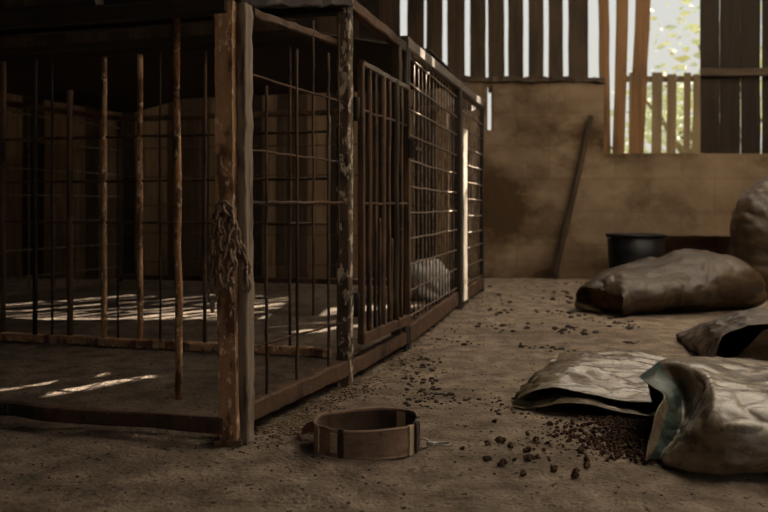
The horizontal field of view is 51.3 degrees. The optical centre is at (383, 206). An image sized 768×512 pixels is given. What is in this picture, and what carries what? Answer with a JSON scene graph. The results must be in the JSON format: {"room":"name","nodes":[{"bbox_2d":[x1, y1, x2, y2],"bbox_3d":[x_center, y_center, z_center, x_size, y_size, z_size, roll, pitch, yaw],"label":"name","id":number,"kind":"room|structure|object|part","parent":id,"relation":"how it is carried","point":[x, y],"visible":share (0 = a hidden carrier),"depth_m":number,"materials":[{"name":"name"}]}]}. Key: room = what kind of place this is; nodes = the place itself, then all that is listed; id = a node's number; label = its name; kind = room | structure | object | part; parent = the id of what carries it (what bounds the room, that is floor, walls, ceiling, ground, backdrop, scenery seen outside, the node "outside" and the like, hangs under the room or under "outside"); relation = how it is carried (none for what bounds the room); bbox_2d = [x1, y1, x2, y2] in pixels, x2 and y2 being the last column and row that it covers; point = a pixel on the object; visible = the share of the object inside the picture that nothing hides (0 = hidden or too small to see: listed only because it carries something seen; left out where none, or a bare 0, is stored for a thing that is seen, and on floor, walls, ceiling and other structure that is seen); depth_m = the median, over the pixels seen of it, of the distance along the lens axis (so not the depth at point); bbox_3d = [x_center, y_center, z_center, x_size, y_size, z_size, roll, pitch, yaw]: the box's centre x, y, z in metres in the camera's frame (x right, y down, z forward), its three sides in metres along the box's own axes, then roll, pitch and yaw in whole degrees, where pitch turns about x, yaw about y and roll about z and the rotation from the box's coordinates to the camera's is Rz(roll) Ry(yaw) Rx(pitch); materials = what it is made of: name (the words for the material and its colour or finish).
{"room":"dog kennel","nodes":[
{"label":"dog kennel","id":0,"kind":"room"},
{"bbox_2d":[0,0,767,278],"bbox_3d":[-0.027,-0.735,5.245,5.952,2.470,0.407,0,0,-1],"label":"wall","id":1,"kind":"structure","parent":0,"point":[532,146],"depth_m":5.08,"materials":[{"name":"wood"}]},
{"bbox_3d":[1.713,-0.332,5.127,0.632,0.028,0.104,0,0,0],"label":"sill","id":2,"kind":"part","parent":1,"relation":"part of","materials":[{"name":"paint"}]},
{"bbox_2d":[0,278,767,511],"bbox_3d":[-0.018,0.450,1.775,6.164,0.016,7.150,0,0,0],"label":"floor","id":3,"kind":"structure","parent":0,"point":[468,483],"depth_m":1.71,"materials":[{"name":"brown soil"}]},
{"bbox_2d":[0,0,420,447],"bbox_3d":[-1.421,-0.047,2.361,2.896,1.004,1.078,0,0,15],"label":"cage","id":4,"kind":"object","parent":3,"relation":"on","point":[233,46],"visible":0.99,"depth_m":2.00,"materials":[{"name":"metal"}]},
{"bbox_3d":[-1.436,0.416,1.825,2.340,0.034,0.025,0,0,15],"label":"rail","id":5,"kind":"part","parent":4,"relation":"part of","materials":[{"name":"wood"}]},
{"bbox_3d":[-1.431,-0.382,1.825,2.350,0.035,0.035,0,0,15],"label":"rail","id":6,"kind":"part","parent":4,"relation":"part of","materials":[{"name":"wood"}]},
{"bbox_3d":[-1.446,-0.495,2.719,2.661,0.027,0.028,0,0,15],"label":"partition rail","id":7,"kind":"part","parent":4,"relation":"part of","materials":[{"name":"metal"}]},
{"bbox_3d":[-1.446,0.432,2.719,2.661,0.032,0.031,0,0,15],"label":"partition rail","id":8,"kind":"part","parent":4,"relation":"part of","materials":[{"name":"brown wood"}]},
{"bbox_3d":[-1.446,0.049,2.719,2.661,0.013,0.013,0,0,15],"label":"cross rod","id":9,"kind":"part","parent":4,"relation":"part of","materials":[{"name":"metal"}]},
{"bbox_3d":[-1.446,-0.224,2.718,2.661,0.012,0.013,0,0,15],"label":"cross rod","id":10,"kind":"part","parent":4,"relation":"part of","materials":[{"name":"metal"}]},
{"bbox_3d":[-1.446,-0.082,2.719,2.661,0.015,0.013,0,0,15],"label":"cross rod","id":11,"kind":"part","parent":4,"relation":"part of","materials":[{"name":"metal"}]},
{"bbox_3d":[-0.297,0.029,1.529,0.053,0.842,0.032,0,0,0],"label":"corner post","id":12,"kind":"part","parent":4,"relation":"part of","materials":[{"name":"brown wood"}]},
{"bbox_3d":[-0.295,0.447,1.535,0.051,0.017,0.056,0,0,0],"label":"foot plate","id":13,"kind":"part","parent":4,"relation":"part of","materials":[{"name":"metal"}]},
{"bbox_2d":[207,200,251,312],"bbox_3d":[-0.293,0.094,1.511,0.086,0.215,0.046,0,0,-2],"label":"chain","id":14,"kind":"object","parent":4,"relation":"hanging from","point":[218,225],"visible":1,"depth_m":1.50,"materials":[{"name":"brown metal"}]},
{"bbox_3d":[-0.267,0.030,1.541,0.025,0.840,0.039,0,0,15],"label":"wood post","id":15,"kind":"part","parent":4,"relation":"part of","materials":[{"name":"brown wood"}]},
{"bbox_3d":[-0.243,0.075,1.652,0.009,0.650,0.008,0,0,0],"label":"thin rod","id":16,"kind":"part","parent":4,"relation":"part of","materials":[{"name":"metal"}]},
{"bbox_3d":[-0.193,0.025,1.775,0.010,0.750,0.009,0,0,0],"label":"thin rod","id":17,"kind":"part","parent":4,"relation":"part of","materials":[{"name":"metal"}]},
{"bbox_3d":[-0.194,-0.114,1.780,0.009,0.008,0.501,0,0,22],"label":"thin rod","id":18,"kind":"part","parent":4,"relation":"part of","materials":[{"name":"metal"}]},
{"bbox_3d":[-0.194,-0.264,1.780,0.007,0.008,0.501,0,0,22],"label":"thin rod","id":19,"kind":"part","parent":4,"relation":"part of","materials":[{"name":"metal"}]},
{"bbox_3d":[-0.193,0.285,1.780,0.008,0.014,0.501,0,0,22],"label":"thin rod","id":20,"kind":"part","parent":4,"relation":"part of","materials":[{"name":"metal"}]},
{"bbox_3d":[-0.193,-0.009,1.779,0.010,0.012,0.501,0,0,22],"label":"thin rod","id":21,"kind":"part","parent":4,"relation":"part of","materials":[{"name":"metal"}]},
{"bbox_3d":[-0.195,0.404,1.775,0.034,0.045,0.511,0,0,22],"label":"rail","id":22,"kind":"part","parent":4,"relation":"part of","materials":[{"name":"wood"}]},
{"bbox_3d":[-0.163,-0.090,1.849,0.008,0.680,0.008,0,0,0],"label":"thin rod","id":23,"kind":"part","parent":4,"relation":"part of","materials":[{"name":"metal"}]},
{"bbox_3d":[-0.134,0.015,1.923,0.010,0.770,0.009,0,0,0],"label":"thin rod","id":24,"kind":"part","parent":4,"relation":"part of","materials":[{"name":"metal"}]},
{"bbox_3d":[-0.112,-0.150,1.977,0.007,0.600,0.007,0,0,0],"label":"thin rod","id":25,"kind":"part","parent":4,"relation":"part of","materials":[{"name":"metal"}]},
{"bbox_3d":[-0.098,-0.037,2.011,0.039,0.975,0.037,0,0,14],"label":"post","id":26,"kind":"part","parent":4,"relation":"part of","materials":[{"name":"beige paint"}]},
{"bbox_3d":[-0.058,-0.010,2.064,0.018,0.720,0.019,0,0,16],"label":"gate frame","id":27,"kind":"part","parent":4,"relation":"part of","materials":[{"name":"metal"}]},
{"bbox_3d":[-0.019,-0.506,2.256,0.033,0.048,0.515,0,0,17],"label":"rail","id":28,"kind":"part","parent":4,"relation":"part of","materials":[{"name":"wood"}]},
{"bbox_3d":[-0.019,0.408,2.256,0.034,0.044,0.514,0,0,18],"label":"rail","id":29,"kind":"part","parent":4,"relation":"part of","materials":[{"name":"wood"}]},
{"bbox_3d":[0.007,0.343,2.262,0.023,0.037,0.416,0,0,18],"label":"gate frame","id":30,"kind":"part","parent":4,"relation":"part of","materials":[{"name":"wood"}]},
{"bbox_3d":[0.007,-0.369,2.262,0.016,0.022,0.416,0,0,18],"label":"gate frame","id":31,"kind":"part","parent":4,"relation":"part of","materials":[{"name":"brown metal"}]},
{"bbox_3d":[0.007,-0.010,2.262,0.011,0.011,0.416,0,0,18],"label":"gate cross rod","id":32,"kind":"part","parent":4,"relation":"part of","materials":[{"name":"metal"}]},
{"bbox_3d":[0.007,-0.250,2.262,0.011,0.011,0.416,0,0,18],"label":"gate cross rod","id":33,"kind":"part","parent":4,"relation":"part of","materials":[{"name":"metal"}]},
{"bbox_3d":[0.039,-0.058,2.436,0.032,0.895,0.034,0,0,15],"label":"wood post","id":34,"kind":"part","parent":4,"relation":"part of","materials":[{"name":"brown wood"}]},
{"bbox_3d":[0.059,-0.028,2.500,0.033,0.955,0.031,0,0,16],"label":"post","id":35,"kind":"part","parent":4,"relation":"part of","materials":[{"name":"metal"}]},
{"bbox_3d":[0.072,-0.010,2.460,0.019,0.720,0.019,0,0,15],"label":"gate frame","id":36,"kind":"part","parent":4,"relation":"part of","materials":[{"name":"metal"}]},
{"bbox_2d":[0,29,483,349],"bbox_3d":[-0.832,-0.064,3.703,2.382,1.028,1.862,0,0,15],"label":"cage","id":37,"kind":"object","parent":3,"relation":"on","point":[426,70],"visible":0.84,"depth_m":3.50,"materials":[{"name":"metal"}]},
{"bbox_3d":[-1.907,-0.517,3.984,0.032,0.067,1.849,0,0,19],"label":"rail","id":38,"kind":"part","parent":37,"relation":"part of","materials":[{"name":"wood"}]},
{"bbox_3d":[-1.903,-0.045,3.983,0.018,0.950,1.849,0,0,19],"label":"panel","id":39,"kind":"part","parent":37,"relation":"part of","materials":[{"name":"metal"}]},
{"bbox_3d":[-1.605,-0.045,4.858,0.032,0.990,0.033,0,0,16],"label":"post","id":40,"kind":"part","parent":37,"relation":"part of","materials":[{"name":"metal"}]},
{"bbox_3d":[-0.543,0.420,4.571,2.200,0.033,0.032,0,0,15],"label":"rail","id":41,"kind":"part","parent":37,"relation":"part of","materials":[{"name":"metal"}]},
{"bbox_3d":[-0.561,-0.050,4.577,2.150,0.960,0.011,0,0,15],"label":"panel","id":42,"kind":"part","parent":37,"relation":"part of","materials":[{"name":"metal"}]},
{"bbox_3d":[-0.542,-0.535,4.572,2.200,0.033,0.032,0,0,15],"label":"rail","id":43,"kind":"part","parent":37,"relation":"part of","materials":[{"name":"wood"}]},
{"bbox_3d":[0.067,-0.037,2.531,0.030,0.975,0.031,0,0,15],"label":"post","id":44,"kind":"part","parent":37,"relation":"part of","materials":[{"name":"metal"}]},
{"bbox_3d":[0.195,-0.060,3.029,0.015,0.900,1.030,0,0,14],"label":"panel","id":45,"kind":"part","parent":37,"relation":"part of","materials":[{"name":"metal"}]},
{"bbox_3d":[0.193,0.404,3.030,0.034,0.065,1.030,0,0,14],"label":"rail","id":46,"kind":"part","parent":37,"relation":"part of","materials":[{"name":"wood"}]},
{"bbox_3d":[0.289,-0.533,3.393,0.038,0.075,1.845,0,0,14],"label":"rail","id":47,"kind":"part","parent":37,"relation":"part of","materials":[{"name":"grey metal"}]},
{"bbox_3d":[0.318,-0.043,3.529,0.052,0.985,0.047,0,0,15],"label":"post","id":48,"kind":"part","parent":37,"relation":"part of","materials":[{"name":"metal"}]},
{"bbox_3d":[0.364,0.035,3.597,0.008,0.770,0.046,0,0,28],"label":"slim post","id":49,"kind":"part","parent":37,"relation":"part of","materials":[{"name":"white wood"}]},
{"bbox_3d":[0.422,-0.069,3.907,0.014,0.917,0.783,0,0,15],"label":"panel","id":50,"kind":"part","parent":37,"relation":"part of","materials":[{"name":"metal"}]},
{"bbox_3d":[0.419,0.405,3.908,0.034,0.064,0.783,0,0,15],"label":"rail","id":51,"kind":"part","parent":37,"relation":"part of","materials":[{"name":"metal"}]},
{"bbox_3d":[0.520,-0.048,4.286,0.032,0.995,0.033,0,0,15],"label":"post","id":52,"kind":"part","parent":37,"relation":"part of","materials":[{"name":"metal"}]},
{"bbox_2d":[227,350,439,453],"bbox_3d":[-0.063,0.450,1.978,0.272,0.017,1.112,0,0,22],"label":"litter","id":53,"kind":"object","parent":3,"relation":"on","point":[299,421],"visible":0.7,"depth_m":1.70,"materials":[{"name":"dirt"},{"name":"gravel"}]},
{"bbox_2d":[302,407,450,459],"bbox_3d":[-0.018,0.422,1.509,0.292,0.057,0.179,0,0,0],"label":"dog collar","id":54,"kind":"object","parent":3,"relation":"on","point":[375,433],"visible":1,"depth_m":1.45,"materials":[{"name":"brown leather"}]},
{"bbox_2d":[4,281,767,495],"bbox_3d":[0.137,0.449,2.998,2.070,0.023,3.693,0,0,7],"label":"clod","id":55,"kind":"object","parent":3,"relation":"on","point":[583,332],"visible":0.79,"depth_m":2.09,"materials":[{"name":"brown soil"}]},
{"bbox_2d":[411,257,449,299],"bbox_3d":[0.214,0.349,3.949,0.267,0.200,0.250,0,0,16],"label":"crumpled bag","id":56,"kind":"object","parent":3,"relation":"on","point":[424,262],"visible":0.44,"depth_m":3.85,"materials":[{"name":"plastic"}]},
{"bbox_2d":[482,456,491,461],"bbox_3d":[0.183,0.445,1.416,0.014,0.010,0.012,0,0,-25],"label":"kibble","id":57,"kind":"object","parent":3,"relation":"on","point":[485,458],"visible":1,"depth_m":1.41,"materials":[{"name":"brown food"}]},
{"bbox_2d":[484,440,490,445],"bbox_3d":[0.196,0.446,1.515,0.014,0.009,0.012,0,0,-15],"label":"kibble","id":58,"kind":"object","parent":3,"relation":"on","point":[487,442],"visible":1,"depth_m":1.51,"materials":[{"name":"brown food"}]},
{"bbox_2d":[494,436,505,442],"bbox_3d":[0.222,0.445,1.530,0.018,0.012,0.015,0,0,-36],"label":"kibble","id":59,"kind":"object","parent":3,"relation":"on","point":[499,439],"visible":1,"depth_m":1.53,"materials":[{"name":"brown food"}]},
{"bbox_2d":[497,459,506,466],"bbox_3d":[0.205,0.444,1.392,0.018,0.012,0.015,0,0,-30],"label":"kibble","id":60,"kind":"object","parent":3,"relation":"on","point":[502,462],"visible":1,"depth_m":1.39,"materials":[{"name":"brown food"}]},
{"bbox_2d":[507,442,513,447],"bbox_3d":[0.237,0.445,1.497,0.012,0.012,0.021,0,0,12],"label":"kibble","id":61,"kind":"object","parent":3,"relation":"on","point":[510,444],"visible":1,"depth_m":1.49,"materials":[{"name":"brown food"}]},
{"bbox_2d":[520,469,526,476],"bbox_3d":[0.232,0.445,1.340,0.012,0.011,0.020,0,0,39],"label":"kibble","id":62,"kind":"object","parent":3,"relation":"on","point":[523,471],"visible":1,"depth_m":1.34,"materials":[{"name":"brown food"}]},
{"bbox_2d":[523,446,530,451],"bbox_3d":[0.264,0.446,1.474,0.016,0.011,0.014,0,0,4],"label":"kibble","id":63,"kind":"object","parent":3,"relation":"on","point":[528,448],"visible":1,"depth_m":1.47,"materials":[{"name":"brown food"}]},
{"bbox_2d":[523,453,532,461],"bbox_3d":[0.255,0.443,1.416,0.015,0.012,0.018,0,0,25],"label":"kibble","id":64,"kind":"object","parent":3,"relation":"on","point":[527,458],"visible":1,"depth_m":1.41,"materials":[{"name":"brown food"}]},
{"bbox_2d":[550,465,557,472],"bbox_3d":[0.291,0.446,1.368,0.012,0.013,0.014,0,0,31],"label":"kibble","id":65,"kind":"object","parent":3,"relation":"on","point":[553,468],"visible":1,"depth_m":1.36,"materials":[{"name":"brown food"}]},
{"bbox_2d":[549,115,593,278],"bbox_3d":[1.172,-0.066,5.003,0.321,1.026,0.050,0,0,-23],"label":"wooden pole","id":66,"kind":"object","parent":3,"relation":"on","point":[554,271],"visible":1,"depth_m":4.99,"materials":[{"name":"brown wood"}]},
{"bbox_2d":[571,471,578,478],"bbox_3d":[0.319,0.447,1.338,0.014,0.012,0.014,0,0,31],"label":"kibble","id":67,"kind":"object","parent":3,"relation":"on","point":[574,474],"visible":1,"depth_m":1.33,"materials":[{"name":"brown food"}]},
{"bbox_2d":[521,411,652,461],"bbox_3d":[0.413,0.452,1.628,0.257,0.011,0.435,0,0,18],"label":"crumbs","id":68,"kind":"object","parent":3,"relation":"on","point":[643,419],"visible":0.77,"depth_m":1.58,"materials":[{"name":"brown food"}]},
{"bbox_2d":[583,455,590,461],"bbox_3d":[0.361,0.447,1.423,0.012,0.011,0.012,0,0,-44],"label":"kibble","id":69,"kind":"object","parent":3,"relation":"on","point":[586,458],"visible":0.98,"depth_m":1.42,"materials":[{"name":"brown food"}]},
{"bbox_2d":[584,462,590,467],"bbox_3d":[0.352,0.448,1.388,0.012,0.011,0.012,0,0,15],"label":"kibble","id":70,"kind":"object","parent":3,"relation":"on","point":[586,464],"visible":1,"depth_m":1.39,"materials":[{"name":"brown food"}]},
{"bbox_2d":[512,349,669,417],"bbox_3d":[0.598,0.416,2.024,0.433,0.066,0.713,0,0,22],"label":"sack","id":71,"kind":"object","parent":3,"relation":"on","point":[608,379],"visible":0.66,"depth_m":1.86,"materials":[{"name":"beige fabric"}]},
{"bbox_2d":[605,233,666,270],"bbox_3d":[1.487,0.304,4.720,0.351,0.292,0.351,0,0,0],"label":"bucket","id":72,"kind":"object","parent":3,"relation":"on","point":[623,248],"visible":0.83,"depth_m":4.59,"materials":[{"name":"black plastic"}]},
{"bbox_2d":[575,248,765,315],"bbox_3d":[1.239,0.317,3.566,0.851,0.265,0.561,0,0,-17],"label":"sack","id":73,"kind":"object","parent":3,"relation":"on","point":[695,279],"visible":1,"depth_m":3.38,"materials":[{"name":"beige fabric"}]},
{"bbox_2d":[639,356,767,475],"bbox_3d":[0.790,0.378,1.569,0.668,0.144,0.532,0,0,0],"label":"sack","id":74,"kind":"object","parent":3,"relation":"on","point":[711,417],"visible":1,"depth_m":1.41,"materials":[{"name":"beige fabric"}]},
{"bbox_2d":[674,307,767,361],"bbox_3d":[1.181,0.371,2.384,0.518,0.157,0.772,0,0,11],"label":"sack","id":75,"kind":"object","parent":3,"relation":"on","point":[741,334],"visible":0.86,"depth_m":2.30,"materials":[{"name":"beige fabric"}]},
{"bbox_2d":[730,176,767,298],"bbox_3d":[1.968,0.116,3.980,0.472,0.667,0.389,0,0,0],"label":"sack","id":76,"kind":"object","parent":3,"relation":"on","point":[749,219],"visible":0.62,"depth_m":3.89,"materials":[{"name":"brown fabric"}]},
{"bbox_3d":[0.000,0.525,29.200,80.000,0.050,61.600,0,0,0],"label":"ground","id":77,"kind":"structure","parent":0,"visible":0},
{"bbox_2d":[627,72,740,152],"bbox_3d":[2.474,-0.305,6.617,1.036,1.610,0.059,0,0,0],"label":"picket fence","id":78,"kind":"object","parent":77,"relation":"on","point":[656,78],"visible":0.24,"depth_m":6.59,"materials":[{"name":"brown wood"}]},
{"bbox_3d":[2.474,-1.061,6.630,1.036,0.054,0.032,0,0,0],"label":"fence rail","id":79,"kind":"part","parent":78,"relation":"part of","materials":[{"name":"brown wood"}]},
{"bbox_2d":[610,51,761,152],"bbox_3d":[3.730,-0.521,9.630,3.659,2.863,4.463,0,0,0],"label":"leafy tree","id":80,"kind":"object","parent":77,"relation":"on","point":[680,97],"visible":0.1,"depth_m":9.27,"materials":[{"name":"green plant"}]},
{"bbox_2d":[625,0,761,130],"bbox_3d":[5.792,-1.755,13.690,3.091,4.564,3.025,0,0,0],"label":"leafy tree","id":81,"kind":"object","parent":77,"relation":"on","point":[696,30],"visible":0.12,"depth_m":13.88,"materials":[{"name":"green plant"}]}
]}

